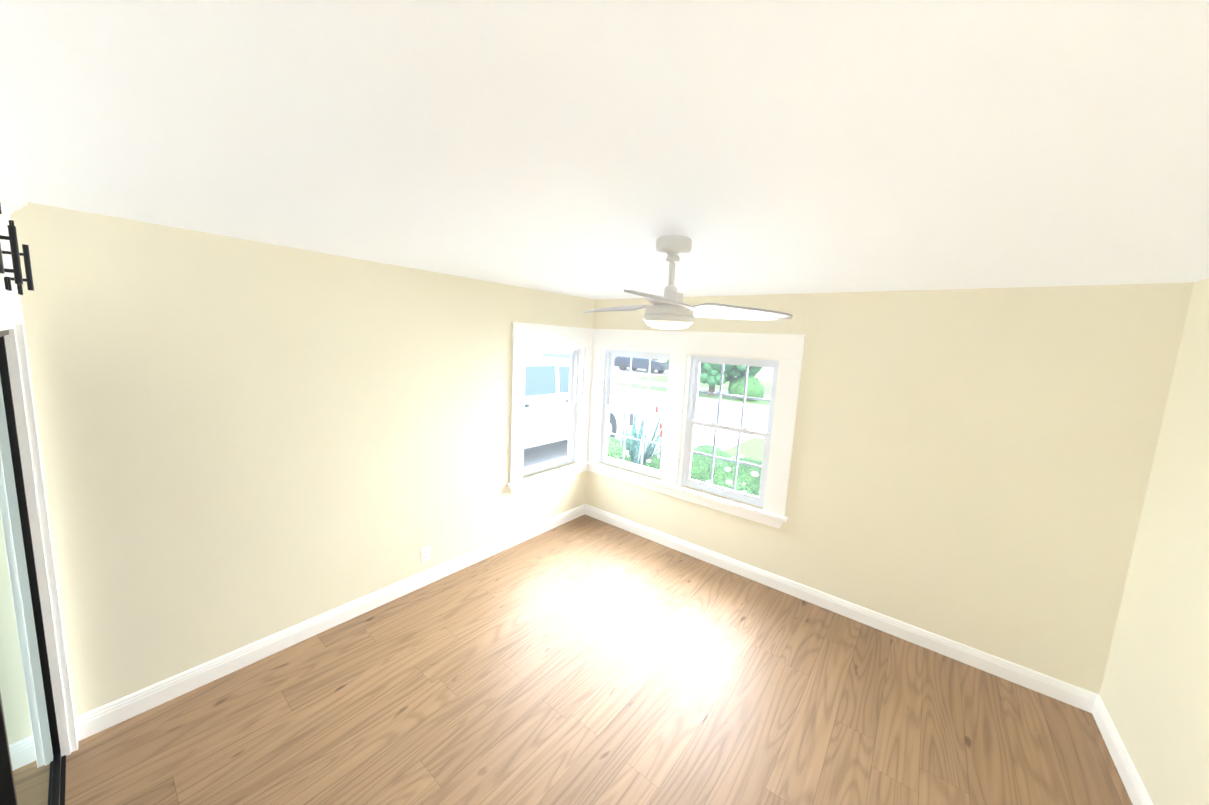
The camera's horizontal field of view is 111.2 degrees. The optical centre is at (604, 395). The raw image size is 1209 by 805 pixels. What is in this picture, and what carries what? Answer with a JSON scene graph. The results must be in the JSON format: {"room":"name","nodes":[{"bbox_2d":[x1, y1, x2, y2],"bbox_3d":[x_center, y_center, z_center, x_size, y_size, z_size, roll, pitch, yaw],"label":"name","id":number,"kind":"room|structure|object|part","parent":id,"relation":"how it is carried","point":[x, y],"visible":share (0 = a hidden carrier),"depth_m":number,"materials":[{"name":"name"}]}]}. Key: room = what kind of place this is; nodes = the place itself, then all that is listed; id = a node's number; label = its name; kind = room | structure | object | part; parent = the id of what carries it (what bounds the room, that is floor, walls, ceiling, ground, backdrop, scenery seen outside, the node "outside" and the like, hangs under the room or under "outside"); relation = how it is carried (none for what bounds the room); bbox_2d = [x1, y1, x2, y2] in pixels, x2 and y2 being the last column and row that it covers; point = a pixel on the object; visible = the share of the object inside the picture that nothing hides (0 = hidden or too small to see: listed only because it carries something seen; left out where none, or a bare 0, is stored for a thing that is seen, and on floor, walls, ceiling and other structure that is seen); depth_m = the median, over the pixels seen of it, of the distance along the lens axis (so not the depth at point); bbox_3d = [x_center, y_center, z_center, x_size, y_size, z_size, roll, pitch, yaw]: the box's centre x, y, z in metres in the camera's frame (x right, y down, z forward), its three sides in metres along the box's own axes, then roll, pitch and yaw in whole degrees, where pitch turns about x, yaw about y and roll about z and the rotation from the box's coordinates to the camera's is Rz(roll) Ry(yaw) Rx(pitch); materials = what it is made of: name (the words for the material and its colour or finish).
{"room":"empty bedroom","nodes":[
{"label":"empty bedroom","id":0,"kind":"room"},
{"bbox_2d":[10,202,594,716],"bbox_3d":[-1.361,0.287,3.276,0.150,2.440,3.950,9,9,38],"label":"wall","id":1,"kind":"structure","parent":0,"point":[244,442],"depth_m":2.31,"materials":[{"name":"paint"}]},
{"bbox_2d":[75,504,586,740],"bbox_3d":[-1.366,1.448,3.359,0.017,0.119,3.610,9,9,38],"label":"baseboard","id":2,"kind":"structure","parent":1,"relation":"attached to","point":[105,716],"depth_m":2.55,"materials":[{"name":"white wood"}]},
{"bbox_2d":[421,545,429,562],"bbox_3d":[-1.413,1.255,3.270,0.010,0.116,0.072,9,9,38],"label":"outlet","id":3,"kind":"object","parent":1,"relation":"attached to","point":[425,553],"visible":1,"depth_m":3.27,"materials":[{"name":"white plastic"}]},
{"bbox_2d":[522,345,584,478],"bbox_3d":[-0.567,0.142,4.267,0.154,1.310,0.845,9,9,38],"label":"window","id":4,"kind":"structure","parent":1,"relation":"in","point":[576,378],"depth_m":4.50,"materials":[{"name":"white wood"}]},
{"bbox_2d":[65,514,1132,804],"bbox_3d":[-0.059,1.826,1.898,4.240,0.120,4.700,9,9,38],"label":"floor","id":5,"kind":"structure","parent":0,"point":[585,660],"depth_m":2.25,"materials":[{"name":"brown wood"}]},
{"bbox_2d":[0,0,1208,298],"bbox_3d":[0.069,-0.709,1.567,4.240,0.120,4.700,9,9,38],"label":"ceiling","id":6,"kind":"structure","parent":0,"point":[590,148],"depth_m":0.89,"materials":[{"name":"white paint"}]},
{"bbox_2d":[582,235,792,328],"bbox_3d":[0.208,-0.482,1.810,1.025,0.378,1.114,9,9,38],"label":"ceiling fan","id":7,"kind":"object","parent":6,"relation":"hanging from","point":[672,249],"depth_m":1.74,"materials":[{"name":"white"}]},
{"bbox_3d":[0.039,-0.419,1.993,0.533,0.049,0.205,10,10,44],"label":"ceiling fan blade","id":8,"kind":"part","parent":7,"relation":"part of","materials":[{"name":"white plastic"}]},
{"bbox_3d":[0.209,-0.343,1.477,0.206,0.049,0.537,5,8,17],"label":"ceiling fan blade","id":9,"kind":"part","parent":7,"relation":"part of","materials":[{"name":"white plastic"}]},
{"bbox_3d":[0.586,-0.377,1.883,0.537,0.049,0.206,1,8,-13],"label":"ceiling fan blade","id":10,"kind":"part","parent":7,"relation":"part of","materials":[{"name":"white plastic"}]},
{"bbox_2d":[585,282,1193,694],"bbox_3d":[1.477,0.407,3.462,4.090,2.440,0.150,9,9,38],"label":"wall","id":11,"kind":"structure","parent":0,"point":[971,468],"depth_m":2.67,"materials":[{"name":"paint"}]},
{"bbox_2d":[595,347,670,480],"bbox_3d":[0.320,0.174,4.365,0.880,1.310,0.154,9,9,38],"label":"window","id":12,"kind":"structure","parent":11,"relation":"in","point":[606,381],"depth_m":4.47,"materials":[{"name":"white wood"}]},
{"bbox_2d":[507,322,806,528],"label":"window","id":13,"kind":"structure","parent":11,"relation":"in","point":[694,361],"depth_m":3.84,"materials":[{"name":"white wood"}]},
{"bbox_2d":[587,505,1090,710],"bbox_3d":[1.308,1.553,3.593,3.940,0.119,0.017,9,9,38],"label":"baseboard","id":14,"kind":"structure","parent":11,"relation":"attached to","point":[1070,694],"depth_m":3.03,"materials":[{"name":"white wood"}]},
{"bbox_2d":[1100,278,1208,804],"bbox_3d":[1.558,0.808,0.423,0.150,2.440,4.550,9,9,38],"label":"wall","id":15,"kind":"structure","parent":0,"point":[1154,693],"depth_m":1.92,"materials":[{"name":"paint"}]},
{"bbox_2d":[1087,692,1153,804],"bbox_3d":[1.695,1.918,0.953,0.017,0.119,3.630,9,9,38],"label":"baseboard","id":16,"kind":"structure","parent":15,"relation":"attached to","point":[1135,788],"depth_m":2.08,"materials":[{"name":"white wood"}]},
{"bbox_3d":[-0.955,0.667,0.527,3.940,2.440,0.150,9,9,38],"label":"wall","id":17,"kind":"structure","parent":0,"visible":0},
{"bbox_2d":[0,199,15,309],"bbox_3d":[-1.759,-0.468,1.173,0.483,0.440,0.020,9,9,38],"label":"upper cabinet","id":18,"kind":"object","parent":17,"relation":"attached to","point":[7,296],"depth_m":1.37,"materials":[{"name":"white"}]},
{"bbox_2d":[0,171,27,310],"bbox_3d":[-2.170,-0.531,1.495,0.568,0.440,0.020,9,9,38],"label":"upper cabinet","id":19,"kind":"object","parent":17,"relation":"attached to","point":[12,198],"depth_m":1.39,"materials":[{"name":"white wood"}]},
{"bbox_2d":[0,329,65,804],"bbox_3d":[-1.515,0.834,1.004,2.350,1.930,0.097,9,9,38],"label":"sliding closet door","id":20,"kind":"structure","parent":17,"relation":"in","point":[32,766],"depth_m":1.45,"materials":[{"name":"black metal"}]},
{"bbox_2d":[0,310,77,756],"bbox_3d":[-1.515,0.800,0.997,2.520,2.000,0.170,9,9,38],"label":"trim","id":21,"kind":"structure","parent":17,"relation":"attached to","point":[12,321],"depth_m":1.75,"materials":[{"name":"white wood"}]},
{"label":"outside","id":22,"kind":"structure","parent":0,"visible":0},
{"bbox_2d":[524,353,771,466],"bbox_3d":[25.324,-5.304,68.881,280.000,0.400,260.000,9,9,38],"label":"terrain","id":23,"kind":"structure","parent":22,"point":[729,442],"depth_m":13.56,"materials":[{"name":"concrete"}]},
{"bbox_2d":[524,355,633,448],"bbox_3d":[-1.564,0.181,8.392,2.290,1.940,4.920,9,9,38],"label":"van","id":24,"kind":"object","parent":23,"relation":"on","point":[534,435],"depth_m":7.63,"materials":[{"name":"white paint"}]},
{"bbox_2d":[542,353,639,368],"bbox_3d":[0.677,-4.601,43.717,13.500,4.450,9.100,9,9,38],"label":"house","id":25,"kind":"structure","parent":23,"relation":"on","point":[558,355],"depth_m":42.81,"materials":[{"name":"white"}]},
{"bbox_2d":[560,399,662,465],"bbox_3d":[0.405,0.790,5.995,1.784,1.497,2.005,4,7,6],"label":"agave","id":26,"kind":"object","parent":23,"relation":"on","point":[635,447],"depth_m":5.78,"materials":[{"name":"green plant"}]},
{"bbox_2d":[614,356,668,372],"bbox_3d":[3.046,-2.636,32.913,4.410,1.515,1.824,9,9,38],"label":"car","id":27,"kind":"object","parent":23,"relation":"on","point":[656,364],"depth_m":32.11,"materials":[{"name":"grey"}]},
{"bbox_2d":[607,436,761,495],"bbox_3d":[1.772,1.303,5.258,3.479,1.366,2.565,9,9,38],"label":"flowers","id":28,"kind":"object","parent":23,"relation":"on","point":[722,473],"depth_m":4.87,"materials":[{"name":"green plant"}]},
{"bbox_2d":[667,360,762,395],"bbox_3d":[5.118,-2.296,19.129,4.802,4.700,5.070,9,9,38],"label":"trees","id":29,"kind":"object","parent":23,"relation":"on","point":[730,372],"depth_m":17.90,"materials":[{"name":"plant"}]},
{"bbox_2d":[660,359,772,381],"bbox_3d":[11.943,-3.085,35.529,14.600,4.700,10.000,9,9,38],"label":"house","id":30,"kind":"structure","parent":23,"relation":"on","point":[761,375],"depth_m":30.10,"materials":[{"name":"white"}]},
{"bbox_2d":[728,375,763,400],"bbox_3d":[6.746,-1.184,25.382,9.737,1.257,13.088,9,9,38],"label":"shrubs","id":31,"kind":"object","parent":23,"relation":"on","point":[736,384],"depth_m":17.87,"materials":[{"name":"green plant"}]}
]}

